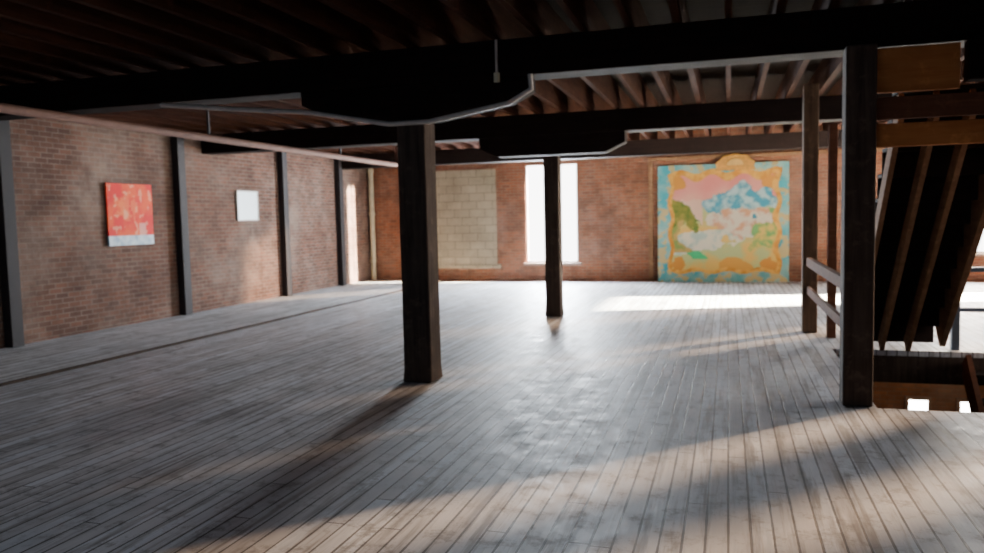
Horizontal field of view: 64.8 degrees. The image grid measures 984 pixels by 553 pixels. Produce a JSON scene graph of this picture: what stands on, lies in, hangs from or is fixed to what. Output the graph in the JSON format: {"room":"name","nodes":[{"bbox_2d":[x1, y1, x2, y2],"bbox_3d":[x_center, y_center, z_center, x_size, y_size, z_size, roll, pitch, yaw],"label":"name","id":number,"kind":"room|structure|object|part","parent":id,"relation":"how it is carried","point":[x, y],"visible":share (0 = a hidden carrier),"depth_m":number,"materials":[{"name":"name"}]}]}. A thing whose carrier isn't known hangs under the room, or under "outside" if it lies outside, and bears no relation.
{"room":"art gallery","nodes":[
{"label":"art gallery","id":0,"kind":"room"},
{"bbox_2d":[0,118,371,348],"bbox_3d":[-6.589,-0.734,9.593,0.300,3.560,22.580,0,4,17],"label":"wall","id":1,"kind":"structure","parent":0,"point":[72,282],"depth_m":12.68,"materials":[{"name":"brick"}]},
{"bbox_2d":[0,120,24,347],"bbox_3d":[-6.247,-0.640,9.979,0.130,3.120,0.180,0,4,17],"label":"pilaster","id":2,"kind":"object","parent":1,"relation":"attached to","point":[9,257],"visible":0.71,"depth_m":9.96,"materials":[{"name":"metal"}]},
{"bbox_2d":[104,183,153,245],"bbox_3d":[-5.638,-0.966,12.079,0.030,0.950,0.950,0,4,17],"label":"painting","id":3,"kind":"object","parent":1,"relation":"attached to","point":[129,214],"visible":1,"depth_m":12.02,"materials":[{"name":"paint"}]},
{"bbox_2d":[171,136,192,314],"bbox_3d":[-5.273,-0.900,13.173,0.130,3.120,0.180,0,4,17],"label":"pilaster","id":4,"kind":"object","parent":1,"relation":"attached to","point":[177,144],"visible":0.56,"depth_m":13.12,"materials":[{"name":"metal"}]},
{"bbox_2d":[235,190,258,220],"bbox_3d":[-4.749,-1.372,15.046,0.040,0.580,0.690,0,4,17],"label":"painting","id":5,"kind":"object","parent":1,"relation":"attached to","point":[247,207],"visible":1,"depth_m":15.01},
{"bbox_2d":[277,151,292,295],"bbox_3d":[-4.343,-1.148,16.225,0.130,3.120,0.180,0,4,17],"label":"pilaster","id":6,"kind":"object","parent":1,"relation":"attached to","point":[281,156],"visible":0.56,"depth_m":16.18,"materials":[{"name":"metal"}]},
{"bbox_2d":[334,159,346,285],"bbox_3d":[-3.631,-1.337,18.562,0.130,3.120,0.180,0,4,17],"label":"pilaster","id":7,"kind":"object","parent":1,"relation":"attached to","point":[339,196],"visible":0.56,"depth_m":18.51,"materials":[{"name":"metal"}]},
{"bbox_2d":[367,169,376,279],"bbox_3d":[-3.109,-1.538,20.085,0.164,3.270,0.156,0,4,17],"label":"downpipe","id":8,"kind":"object","parent":1,"relation":"attached to","point":[373,260],"visible":0.87,"depth_m":20.05,"materials":[{"name":"beige metal"}]},
{"bbox_2d":[0,280,440,382],"bbox_3d":[-5.457,0.999,9.347,2.010,0.090,22.500,0,4,17],"label":"floor strip","id":9,"kind":"object","parent":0,"point":[34,358],"visible":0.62,"depth_m":11.27,"materials":[{"name":"grey wood"}]},
{"bbox_2d":[0,281,983,552],"bbox_3d":[1.713,1.014,7.162,12.900,0.060,22.500,0,4,17],"label":"floor","id":10,"kind":"structure","parent":0,"point":[642,416],"depth_m":5.49,"materials":[{"name":"grey wood"}]},
{"bbox_2d":[0,280,444,386],"bbox_3d":[-4.476,0.999,9.048,0.040,0.090,22.500,0,4,17],"label":"trim","id":11,"kind":"structure","parent":10,"relation":"on","point":[350,302],"depth_m":9.94,"materials":[{"name":"grey wood"}]},
{"bbox_2d":[397,119,442,382],"bbox_3d":[-0.699,-0.239,7.481,0.303,2.500,0.303,0,4,17],"label":"post","id":12,"kind":"object","parent":10,"relation":"on","point":[415,143],"visible":0.86,"depth_m":7.36,"materials":[{"name":"brown wood"}]},
{"bbox_2d":[301,75,535,122],"bbox_3d":[-0.731,-1.635,7.378,2.300,0.340,0.260,0,4,17],"label":"bolster","id":13,"kind":"object","parent":12,"relation":"on","point":[424,101],"visible":0.85,"depth_m":7.23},
{"bbox_2d":[0,0,983,120],"bbox_3d":[0.577,-1.969,6.952,14.950,0.330,0.320,0,4,17],"label":"ceiling beam","id":14,"kind":"structure","parent":13,"relation":"on","point":[824,33],"depth_m":6.83,"materials":[{"name":"black wood"}]},
{"bbox_2d":[543,156,563,316],"bbox_3d":[0.965,-0.627,12.185,0.255,2.500,0.255,0,4,17],"label":"post","id":15,"kind":"object","parent":10,"relation":"on","point":[551,164],"visible":1,"depth_m":12.08,"materials":[{"name":"brown wood"}]},
{"bbox_2d":[479,131,626,157],"bbox_3d":[0.933,-2.042,12.080,2.300,0.300,0.260,0,4,17],"label":"bolster","id":16,"kind":"object","parent":15,"relation":"on","point":[598,142],"visible":1,"depth_m":11.95,"materials":[{"name":"black wood"}]},
{"bbox_2d":[201,93,891,154],"bbox_3d":[2.030,-2.357,11.720,14.950,0.330,0.320,0,4,17],"label":"ceiling beam","id":17,"kind":"structure","parent":16,"relation":"on","point":[784,110],"depth_m":11.82,"materials":[{"name":"black wood"}]},
{"bbox_2d":[801,37,983,406],"bbox_3d":[4.665,-0.699,7.639,2.730,3.150,4.190,0,4,17],"label":"frame","id":18,"kind":"object","parent":10,"relation":"on","point":[869,71],"visible":1,"depth_m":6.02,"materials":[{"name":"brown wood"}]},
{"bbox_3d":[4.066,-0.854,9.911,0.180,3.150,0.180,0,4,17],"label":"post","id":19,"kind":"part","parent":18,"relation":"part of","materials":[{"name":"brown wood"}]},
{"bbox_3d":[4.143,-0.545,9.441,0.100,2.600,0.100,0,4,17],"label":"post","id":20,"kind":"part","parent":18,"relation":"part of","materials":[{"name":"brown wood"}]},
{"bbox_3d":[2.894,-0.381,6.133,0.220,2.820,0.220,0,4,17],"label":"post","id":21,"kind":"part","parent":18,"relation":"part of","materials":[{"name":"brown wood"}]},
{"bbox_2d":[836,354,983,412],"bbox_3d":[4.423,2.636,7.034,2.240,3.383,3.364,0,4,17],"label":"stairwell","id":22,"kind":"object","parent":10,"relation":"attached to","point":[968,371],"visible":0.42,"depth_m":8.46,"materials":[{"name":"brown wood"}]},
{"bbox_2d":[874,83,983,350],"bbox_3d":[4.127,-0.439,7.420,0.892,2.683,2.525,0,4,17],"label":"staircase","id":23,"kind":"structure","parent":10,"relation":"on","point":[929,205],"depth_m":7.42,"materials":[{"name":"brown wood"}]},
{"bbox_2d":[950,267,983,349],"bbox_3d":[5.955,0.352,8.217,2.000,0.910,0.100,0,4,17],"label":"handrail","id":24,"kind":"object","parent":10,"relation":"on","point":[955,330],"visible":0.52,"depth_m":8.46,"materials":[{"name":"grey metal"}]},
{"bbox_2d":[0,0,983,154],"bbox_3d":[0.534,-2.331,7.250,14.465,0.350,22.500,0,4,17],"label":"ceiling","id":25,"kind":"structure","parent":0,"point":[41,40],"depth_m":7.09,"materials":[{"name":"brown wood"}]},
{"bbox_2d":[0,103,397,166],"bbox_3d":[-4.814,-2.011,7.620,0.104,0.803,19.048,0,4,17],"label":"pipe","id":26,"kind":"object","parent":25,"relation":"hanging from","point":[5,108],"visible":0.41,"depth_m":9.87,"materials":[{"name":"metal"}]},
{"bbox_2d":[160,74,532,125],"bbox_3d":[-1.523,-1.602,7.443,3.951,0.382,0.044,0,4,17],"label":"conduit","id":27,"kind":"object","parent":25,"relation":"attached to","point":[530,77],"visible":1,"depth_m":7.35,"materials":[{"name":"grey metal"}]},
{"bbox_2d":[494,40,499,82],"bbox_3d":[0.039,-1.925,6.920,0.056,0.370,0.053,0,4,17],"label":"holder","id":28,"kind":"object","parent":25,"relation":"hanging from","point":[496,74],"visible":1,"depth_m":6.91,"materials":[{"name":"beige paint"}]},
{"bbox_3d":[0.038,-1.959,6.917,0.024,0.300,0.023,0,4,17],"label":"cord","id":29,"kind":"part","parent":28,"relation":"part of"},
{"bbox_2d":[494,72,499,82],"bbox_3d":[0.043,-1.780,6.931,0.056,0.080,0.053,0,4,17],"label":"socket","id":30,"kind":"object","parent":28,"relation":"attached to","point":[496,75],"depth_m":6.91,"materials":[{"name":"beige paint"}]},
{"bbox_2d":[341,130,841,169],"bbox_3d":[3.484,-2.744,16.489,14.950,0.330,0.320,0,4,17],"label":"ceiling beam","id":31,"kind":"structure","parent":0,"point":[786,140],"depth_m":16.30,"materials":[{"name":"black wood"}]},
{"bbox_2d":[373,123,983,281],"bbox_3d":[3.975,-1.606,18.099,14.950,3.560,0.080,0,4,17],"label":"wall","id":32,"kind":"structure","parent":0,"point":[613,203],"depth_m":18.46,"materials":[{"name":"brick"}]},
{"bbox_2d":[436,169,497,264],"bbox_3d":[-0.726,-1.482,19.484,1.750,2.360,0.030,0,4,17],"label":"window","id":33,"kind":"structure","parent":32,"relation":"in","point":[466,199],"depth_m":19.44,"materials":[{"name":"beige brick"}]},
{"bbox_2d":[438,264,501,268],"bbox_3d":[-0.678,-0.255,19.553,1.900,0.100,0.060,0,4,17],"label":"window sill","id":34,"kind":"structure","parent":32,"relation":"attached to","point":[453,266],"depth_m":19.49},
{"bbox_2d":[377,276,648,280],"bbox_3d":[0.314,0.053,19.292,7.250,0.120,0.030,0,4,17],"label":"baseboard","id":35,"kind":"structure","parent":32,"relation":"attached to","point":[446,278],"depth_m":19.12,"materials":[{"name":"wood"}]},
{"bbox_2d":[525,163,578,262],"bbox_3d":[1.467,-1.536,18.874,1.300,2.400,0.050,0,4,17],"label":"frame","id":36,"kind":"object","parent":32,"relation":"attached to","point":[526,166],"visible":0.86,"depth_m":18.90,"materials":[{"name":"paint"}]},
{"bbox_2d":[523,263,580,265],"bbox_3d":[1.470,-0.304,18.884,1.420,0.060,0.120,0,4,17],"label":"sill","id":37,"kind":"structure","parent":32,"relation":"attached to","point":[524,264],"depth_m":18.91,"materials":[{"name":"paint"}]},
{"bbox_2d":[648,162,653,280],"bbox_3d":[3.719,-1.272,18.135,0.100,2.780,0.050,0,4,17],"label":"trim","id":38,"kind":"structure","parent":32,"relation":"attached to","point":[650,164],"depth_m":18.11,"materials":[{"name":"brown wood"}]},
{"bbox_2d":[658,153,788,281],"bbox_3d":[5.225,-1.323,17.606,2.850,2.896,0.143,0,4,17],"label":"mural panel","id":39,"kind":"object","parent":32,"relation":"attached to","point":[727,220],"visible":1,"depth_m":17.57,"materials":[{"name":"paint"}]},
{"bbox_2d":[648,148,883,161],"bbox_3d":[6.019,-2.717,17.312,4.980,0.080,0.060,0,4,17],"label":"trim","id":40,"kind":"structure","parent":32,"relation":"attached to","point":[877,149],"depth_m":17.39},
{"bbox_2d":[873,382,983,411],"bbox_3d":[4.146,2.789,6.827,8.350,3.540,13.400,0,4,17],"label":"wall","id":41,"kind":"structure","parent":0,"point":[886,395],"depth_m":12.70,"materials":[{"name":"brick"}]},
{"bbox_2d":[904,396,931,410],"bbox_3d":[6.981,2.487,12.717,0.380,1.040,0.070,0,4,17],"label":"frame","id":42,"kind":"object","parent":41,"relation":"attached to","point":[907,398],"visible":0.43,"depth_m":12.66,"materials":[{"name":"paint"}]},
{"bbox_2d":[909,400,927,409],"bbox_3d":[6.980,2.487,12.713,0.280,0.940,0.020,0,4,17],"label":"glass","id":43,"kind":"object","parent":41,"relation":"attached to","point":[913,404],"visible":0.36,"depth_m":12.67,"materials":[{"name":"white glass"}]},
{"bbox_2d":[961,402,969,411],"bbox_3d":[7.697,2.487,12.494,0.280,0.940,0.020,0,4,17],"label":"glass","id":44,"kind":"object","parent":41,"relation":"attached to","point":[964,405],"visible":0.14,"depth_m":12.48,"materials":[{"name":"white glass"}]},
{"bbox_2d":[956,398,983,411],"bbox_3d":[7.699,2.487,12.499,0.380,1.040,0.070,0,4,17],"label":"frame","id":45,"kind":"object","parent":41,"relation":"attached to","point":[958,400],"visible":0.18,"depth_m":12.48,"materials":[{"name":"paint"}]}
]}

